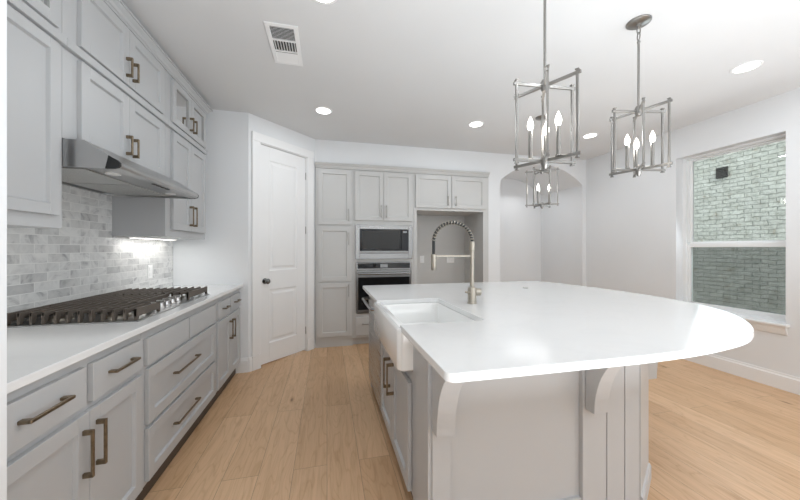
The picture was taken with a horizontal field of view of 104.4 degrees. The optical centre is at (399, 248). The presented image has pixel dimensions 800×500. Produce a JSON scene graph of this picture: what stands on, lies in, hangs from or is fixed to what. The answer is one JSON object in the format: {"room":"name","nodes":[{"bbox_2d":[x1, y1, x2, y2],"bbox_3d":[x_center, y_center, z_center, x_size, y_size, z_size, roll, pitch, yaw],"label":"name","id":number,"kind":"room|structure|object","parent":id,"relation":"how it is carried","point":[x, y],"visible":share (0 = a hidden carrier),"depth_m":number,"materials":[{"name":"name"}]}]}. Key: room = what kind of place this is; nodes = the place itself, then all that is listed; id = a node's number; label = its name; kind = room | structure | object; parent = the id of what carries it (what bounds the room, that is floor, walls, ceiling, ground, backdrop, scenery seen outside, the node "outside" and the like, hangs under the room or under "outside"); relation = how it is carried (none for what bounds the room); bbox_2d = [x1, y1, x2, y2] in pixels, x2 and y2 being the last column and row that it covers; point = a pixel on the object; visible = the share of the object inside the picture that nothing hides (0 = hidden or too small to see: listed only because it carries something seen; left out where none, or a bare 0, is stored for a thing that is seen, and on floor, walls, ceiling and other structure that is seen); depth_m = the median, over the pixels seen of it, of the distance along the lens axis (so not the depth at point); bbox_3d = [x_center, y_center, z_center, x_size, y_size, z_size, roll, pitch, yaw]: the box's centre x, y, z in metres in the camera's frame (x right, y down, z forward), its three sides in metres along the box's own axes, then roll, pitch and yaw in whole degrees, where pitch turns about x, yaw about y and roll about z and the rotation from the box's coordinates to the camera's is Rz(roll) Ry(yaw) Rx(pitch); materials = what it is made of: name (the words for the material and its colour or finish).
{"room":"kitchen","nodes":[
{"label":"kitchen","id":0,"kind":"room"},
{"bbox_2d":[0,0,6,499],"bbox_3d":[-1.335,-0.065,0.654,0.700,2.710,0.126,0,0,-13],"label":"wall","id":1,"kind":"structure","parent":0,"point":[3,3],"depth_m":0.79,"materials":[{"name":"paint"}]},
{"bbox_2d":[173,109,247,357],"bbox_3d":[-1.938,-0.065,3.211,0.700,2.710,0.100,0,0,-13],"label":"wall","id":2,"kind":"structure","parent":0,"point":[221,258],"depth_m":3.19,"materials":[{"name":"paint"}]},
{"bbox_2d":[236,357,251,372],"bbox_3d":[-1.632,1.215,3.237,0.167,0.150,0.042,0,0,-13],"label":"baseboard","id":3,"kind":"structure","parent":2,"relation":"attached to","point":[242,367],"depth_m":3.22,"materials":[{"name":"paint"}]},
{"bbox_2d":[248,113,314,356],"bbox_3d":[-1.386,-0.065,3.660,0.100,2.710,0.920,0,0,32],"label":"wall","id":4,"kind":"structure","parent":0,"point":[257,124],"depth_m":3.33,"materials":[{"name":"paint"}]},
{"bbox_2d":[252,131,313,370],"bbox_3d":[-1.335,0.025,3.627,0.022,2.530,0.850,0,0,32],"label":"trim","id":5,"kind":"structure","parent":4,"relation":"attached to","point":[257,138],"depth_m":3.34,"materials":[{"name":"paint"}]},
{"bbox_2d":[261,145,305,364],"bbox_3d":[-1.344,0.069,3.638,0.105,2.413,0.655,0,0,32],"label":"door","id":6,"kind":"structure","parent":4,"relation":"in","point":[283,175],"depth_m":3.62,"materials":[{"name":"paint"}]},
{"bbox_2d":[417,215,464,283],"bbox_3d":[-0.049,0.087,4.940,2.470,2.405,0.080,0,0,-13],"label":"wall","id":7,"kind":"structure","parent":0,"point":[450,240],"depth_m":5.07,"materials":[{"name":"paint"}]},
{"bbox_2d":[447,257,453,262],"bbox_3d":[0.833,0.190,5.103,0.130,0.090,0.008,0,0,-13],"label":"wall outlet","id":8,"kind":"object","parent":7,"relation":"attached to","point":[449,259],"visible":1,"depth_m":5.10,"materials":[{"name":"white plastic"}]},
{"bbox_2d":[315,139,585,285],"bbox_3d":[0.835,-0.065,4.984,4.210,2.710,0.980,0,0,-13],"label":"wall","id":9,"kind":"structure","parent":0,"point":[563,226],"depth_m":4.87,"materials":[{"name":"paint"}]},
{"bbox_2d":[122,0,799,159],"bbox_3d":[1.040,-1.470,1.169,6.160,0.100,8.800,0,0,-13],"label":"ceiling","id":10,"kind":"structure","parent":0,"point":[412,73],"depth_m":2.34,"materials":[{"name":"paint"}]},
{"bbox_2d":[263,21,302,65],"bbox_3d":[-0.802,-1.415,2.169,0.204,0.010,0.440,0,0,-13],"label":"ceiling vent","id":11,"kind":"object","parent":10,"relation":"in","point":[284,41],"visible":1,"depth_m":2.13,"materials":[{"name":"metal"}]},
{"bbox_2d":[314,107,331,114],"bbox_3d":[-0.787,-1.417,3.189,0.180,0.006,0.180,0,0,-13],"label":"recessed light","id":12,"kind":"object","parent":10,"relation":"in","point":[321,110],"visible":1,"depth_m":3.18,"materials":[{"name":"paint"}]},
{"bbox_2d":[314,0,336,4],"bbox_3d":[-0.426,-1.417,1.713,0.180,0.006,0.180,0,0,-13],"label":"recessed light","id":13,"kind":"object","parent":10,"relation":"in","point":[324,2],"visible":1,"depth_m":1.78,"materials":[{"name":"paint"}]},
{"bbox_2d":[468,121,483,126],"bbox_3d":[0.867,-1.417,3.536,0.180,0.006,0.180,0,0,-13],"label":"recessed light","id":14,"kind":"object","parent":10,"relation":"in","point":[474,123],"visible":1,"depth_m":3.54,"materials":[{"name":"paint"}]},
{"bbox_2d":[525,115,558,208],"bbox_3d":[1.536,-0.925,3.357,0.316,0.990,0.334,0,0,-13],"label":"pendant light","id":15,"kind":"object","parent":10,"relation":"hanging from","point":[539,118],"visible":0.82,"depth_m":3.31,"materials":[{"name":"silver metal"}]},
{"bbox_2d":[513,0,581,171],"bbox_3d":[0.725,-0.908,1.553,0.336,1.024,0.307,0,0,-13],"label":"pendant light","id":16,"kind":"object","parent":10,"relation":"hanging from","point":[545,85],"visible":1,"depth_m":1.53,"materials":[{"name":"silver metal"}]},
{"bbox_2d":[582,133,597,137],"bbox_3d":[2.388,-1.417,3.896,0.180,0.006,0.180,0,0,-13],"label":"recessed light","id":17,"kind":"object","parent":10,"relation":"in","point":[590,135],"visible":1,"depth_m":3.88,"materials":[{"name":"paint"}]},
{"bbox_2d":[609,14,672,177],"bbox_3d":[1.496,-0.936,1.944,0.330,0.968,0.323,0,0,-13],"label":"pendant light","id":18,"kind":"object","parent":10,"relation":"hanging from","point":[638,22],"visible":1,"depth_m":1.94,"materials":[{"name":"silver metal"}]},
{"bbox_2d":[729,60,763,73],"bbox_3d":[2.707,-1.417,2.425,0.180,0.006,0.180,0,0,-13],"label":"recessed light","id":19,"kind":"object","parent":10,"relation":"in","point":[751,65],"visible":1,"depth_m":2.42,"materials":[{"name":"paint"}]},
{"bbox_2d":[143,343,799,499],"bbox_3d":[0.903,1.340,1.137,5.880,0.100,8.800,0,0,-13],"label":"floor","id":20,"kind":"structure","parent":0,"point":[302,425],"depth_m":2.09,"materials":[{"name":"brown wood"}]},
{"bbox_2d":[7,333,142,499],"bbox_3d":[-1.454,0.845,1.087,0.660,0.890,0.766,0,0,-13],"label":"base cabinet","id":21,"kind":"object","parent":20,"relation":"on","point":[75,432],"visible":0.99,"depth_m":1.13,"materials":[{"name":"paint"}]},
{"bbox_2d":[7,284,242,393],"bbox_3d":[-1.658,0.385,1.935,0.636,0.030,2.510,0,0,-13],"label":"countertop","id":22,"kind":"structure","parent":21,"relation":"on","point":[34,353],"depth_m":1.25,"materials":[{"name":"white stone"}]},
{"bbox_2d":[7,286,208,327],"bbox_3d":[-1.700,0.337,1.976,0.553,0.064,0.975,0,0,-13],"label":"gas cooktop","id":23,"kind":"object","parent":22,"relation":"in","point":[127,305],"visible":1,"depth_m":1.66,"materials":[{"name":"silver metal"}]},
{"bbox_2d":[135,300,215,499],"bbox_3d":[-1.658,0.845,1.953,0.660,0.890,1.010,0,0,-13],"label":"base cabinet","id":24,"kind":"object","parent":20,"relation":"on","point":[178,371],"visible":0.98,"depth_m":1.83,"materials":[{"name":"paint"}]},
{"bbox_2d":[210,289,241,407],"bbox_3d":[-1.857,0.845,2.801,0.660,0.890,0.728,0,0,-13],"label":"base cabinet","id":25,"kind":"object","parent":20,"relation":"on","point":[227,322],"visible":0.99,"depth_m":2.80,"materials":[{"name":"paint"}]},
{"bbox_2d":[315,168,352,347],"bbox_3d":[-0.926,0.122,4.340,0.479,2.335,0.682,0,0,-13],"label":"pantry cabinet","id":26,"kind":"object","parent":20,"relation":"on","point":[333,187],"visible":1,"depth_m":4.05,"materials":[{"name":"paint"}]},
{"bbox_2d":[362,296,380,409],"bbox_3d":[0.038,0.853,2.634,0.678,0.875,0.622,0,0,-13],"label":"dishwasher","id":27,"kind":"object","parent":20,"relation":"on","point":[374,341],"visible":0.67,"depth_m":2.53,"materials":[{"name":"silver metal"}]},
{"bbox_2d":[353,170,413,343],"bbox_3d":[-0.284,0.122,4.492,0.837,2.335,0.682,0,0,-13],"label":"tall cabinet","id":28,"kind":"object","parent":20,"relation":"on","point":[379,197],"visible":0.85,"depth_m":4.18,"materials":[{"name":"paint"}]},
{"bbox_2d":[355,225,411,258],"bbox_3d":[-0.260,-0.087,4.410,0.784,0.455,0.496,0,0,-13],"label":"microwave oven","id":29,"kind":"object","parent":28,"relation":"in","point":[371,241],"visible":1,"depth_m":4.18,"materials":[{"name":"silver metal"}]},
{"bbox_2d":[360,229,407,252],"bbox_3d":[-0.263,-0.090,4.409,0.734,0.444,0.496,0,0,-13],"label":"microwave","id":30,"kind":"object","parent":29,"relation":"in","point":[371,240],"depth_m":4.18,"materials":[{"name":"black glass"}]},
{"bbox_2d":[356,262,410,312],"bbox_3d":[-0.261,0.524,4.394,0.760,0.681,0.526,0,0,-13],"label":"oven","id":31,"kind":"object","parent":28,"relation":"in","point":[367,273],"visible":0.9,"depth_m":4.16,"materials":[{"name":"silver metal"}]},
{"bbox_2d":[414,173,487,283],"bbox_3d":[0.681,0.122,4.719,1.142,2.335,0.682,0,0,-13],"label":"tall cabinet","id":32,"kind":"object","parent":20,"relation":"on","point":[434,195],"visible":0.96,"depth_m":4.48,"materials":[{"name":"paint"}]},
{"bbox_2d":[315,162,489,176],"bbox_3d":[0.111,-1.079,4.264,2.462,0.063,0.050,0,0,-13],"label":"crown molding","id":33,"kind":"structure","parent":32,"relation":"on","point":[317,164],"depth_m":4.23,"materials":[{"name":"paint"}]},
{"bbox_2d":[371,342,657,499],"bbox_3d":[0.706,0.845,2.146,1.686,0.890,1.996,0,0,-13],"label":"base cabinet","id":34,"kind":"object","parent":20,"relation":"on","point":[581,434],"visible":0.49,"depth_m":1.41,"materials":[{"name":"paint"}]},
{"bbox_2d":[363,281,753,382],"bbox_3d":[0.928,0.385,2.248,2.147,0.030,2.250,0,0,-13],"label":"countertop","id":35,"kind":"structure","parent":34,"relation":"on","point":[539,328],"depth_m":1.42,"materials":[{"name":"white stone"}]},
{"bbox_2d":[374,302,474,370],"bbox_3d":[0.146,0.485,1.911,0.509,0.205,0.790,0,0,-13],"label":"farmhouse sink","id":36,"kind":"object","parent":35,"relation":"in","point":[388,318],"visible":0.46,"depth_m":1.98,"materials":[{"name":"white ceramic"}]},
{"bbox_2d":[431,220,481,303],"bbox_3d":[0.374,0.090,2.057,0.353,0.559,0.070,0,0,-13],"label":"kitchen faucet","id":37,"kind":"object","parent":35,"relation":"on","point":[472,291],"visible":1,"depth_m":2.06,"materials":[{"name":"silver metal"}]},
{"bbox_2d":[467,287,476,303],"bbox_3d":[0.485,0.313,2.087,0.062,0.113,0.062,0,0,-13],"label":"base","id":38,"kind":"object","parent":37,"relation":"attached to","point":[472,291],"depth_m":2.06,"materials":[{"name":"silver metal"}]},
{"bbox_2d":[500,178,540,281],"bbox_3d":[2.008,-0.065,5.825,1.940,2.710,0.120,0,0,-13],"label":"wall","id":39,"kind":"structure","parent":0,"point":[520,225],"depth_m":5.82,"materials":[{"name":"paint"}]},
{"bbox_2d":[586,88,799,377],"bbox_3d":[3.846,-0.065,1.815,0.200,2.710,8.770,0,0,-13],"label":"wall","id":40,"kind":"structure","parent":0,"point":[634,226],"depth_m":3.73,"materials":[{"name":"paint"}]},
{"bbox_2d":[683,134,785,321],"bbox_3d":[3.539,-0.185,3.294,0.080,1.770,0.910,0,0,-13],"label":"window","id":41,"kind":"structure","parent":40,"relation":"in","point":[688,164],"depth_m":3.60,"materials":[{"name":"white plastic"}]},
{"bbox_2d":[683,354,799,394],"bbox_3d":[3.856,1.215,1.304,0.016,0.150,7.570,0,0,-13],"label":"baseboard","id":42,"kind":"structure","parent":40,"relation":"attached to","point":[779,380],"depth_m":3.03,"materials":[{"name":"paint"}]},
{"bbox_2d":[735,314,789,335],"bbox_3d":[3.435,0.739,3.269,0.155,0.102,0.970,0,0,-13],"label":"trim","id":43,"kind":"structure","parent":40,"relation":"attached to","point":[766,325],"depth_m":2.92,"materials":[{"name":"paint"}]},
{"bbox_3d":[-1.532,-0.065,-0.299,0.120,2.710,7.120,0,0,-13],"label":"wall","id":44,"kind":"structure","parent":0,"visible":0},
{"bbox_2d":[7,4,61,227],"bbox_3d":[-1.577,-0.500,1.022,0.390,0.820,0.696,0,0,-13],"label":"upper cabinet","id":45,"kind":"object","parent":44,"relation":"attached to","point":[34,58],"visible":1,"depth_m":1.25,"materials":[{"name":"paint"}]},
{"bbox_2d":[7,0,66,45],"bbox_3d":[-1.577,-1.139,1.022,0.390,0.453,0.696,0,0,-13],"label":"upper cabinet","id":46,"kind":"object","parent":44,"relation":"attached to","point":[46,15],"visible":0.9,"depth_m":1.29,"materials":[{"name":"paint"}]},
{"bbox_2d":[7,184,172,323],"bbox_3d":[-1.973,-0.053,1.859,0.010,0.914,2.507,0,0,-13],"label":"tile backsplash","id":47,"kind":"structure","parent":44,"relation":"attached to","point":[82,258],"depth_m":1.92,"materials":[{"name":"stone"}]},
{"bbox_2d":[148,265,152,278],"bbox_3d":[-2.156,0.200,2.677,0.008,0.115,0.070,0,0,-13],"label":"wall outlet","id":48,"kind":"object","parent":47,"relation":"attached to","point":[150,267],"visible":1,"depth_m":2.67,"materials":[{"name":"white plastic"}]},
{"bbox_2d":[62,47,164,175],"bbox_3d":[-1.762,-0.705,1.806,0.390,0.410,0.912,0,0,-13],"label":"upper cabinet","id":49,"kind":"object","parent":44,"relation":"attached to","point":[95,111],"visible":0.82,"depth_m":1.67,"materials":[{"name":"paint"}]},
{"bbox_2d":[61,0,167,124],"bbox_3d":[-1.762,-1.139,1.806,0.390,0.453,0.912,0,0,-13],"label":"upper cabinet","id":50,"kind":"object","parent":44,"relation":"attached to","point":[94,33],"visible":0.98,"depth_m":1.72,"materials":[{"name":"paint"}]},
{"bbox_2d":[103,0,212,114],"bbox_3d":[-1.774,-1.344,1.867,0.382,0.062,2.431,0,0,-13],"label":"crown molding","id":51,"kind":"structure","parent":50,"relation":"attached to","point":[118,7],"depth_m":2.08,"materials":[{"name":"paint"}]},
{"bbox_2d":[62,139,198,198],"bbox_3d":[-1.677,-0.432,1.826,0.548,0.126,0.912,0,0,-13],"label":"range hood","id":52,"kind":"object","parent":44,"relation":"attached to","point":[88,166],"visible":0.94,"depth_m":1.66,"materials":[{"name":"silver metal"}]},
{"bbox_2d":[112,125,205,238],"bbox_3d":[-1.955,-0.500,2.624,0.390,0.820,0.765,0,0,-13],"label":"upper cabinet","id":53,"kind":"object","parent":44,"relation":"attached to","point":[170,218],"visible":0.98,"depth_m":2.38,"materials":[{"name":"paint"}]},
{"bbox_2d":[128,236,176,239],"bbox_3d":[-2.053,-0.083,2.604,0.038,0.013,0.670,0,0,-13],"label":"light","id":54,"kind":"object","parent":53,"relation":"attached to","point":[128,236],"visible":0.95,"depth_m":2.48,"materials":[{"name":"white plastic"}]},
{"bbox_2d":[165,71,206,154],"bbox_3d":[-1.955,-1.139,2.624,0.390,0.453,0.765,0,0,-13],"label":"upper cabinet","id":55,"kind":"object","parent":44,"relation":"attached to","point":[184,116],"visible":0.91,"depth_m":2.56,"materials":[{"name":"paint"}]},
{"label":"outside","id":56,"kind":"structure","parent":0,"visible":0},
{"bbox_3d":[5.170,1.640,3.786,3.200,0.100,13.000,0,0,-13],"label":"ground","id":57,"kind":"structure","parent":56,"visible":0},
{"bbox_2d":[693,140,785,314],"bbox_3d":[6.705,-0.760,4.147,0.245,4.700,13.000,0,0,-13],"label":"neighbouring house","id":58,"kind":"structure","parent":57,"relation":"on","point":[739,195],"depth_m":5.66,"materials":[{"name":"brick"}]},
{"bbox_2d":[716,166,727,178],"bbox_3d":[6.177,-1.460,5.954,0.045,0.200,0.180,0,0,-13],"label":"wall vent","id":59,"kind":"object","parent":58,"relation":"attached to","point":[721,171],"depth_m":5.94,"materials":[{"name":"brown metal"}]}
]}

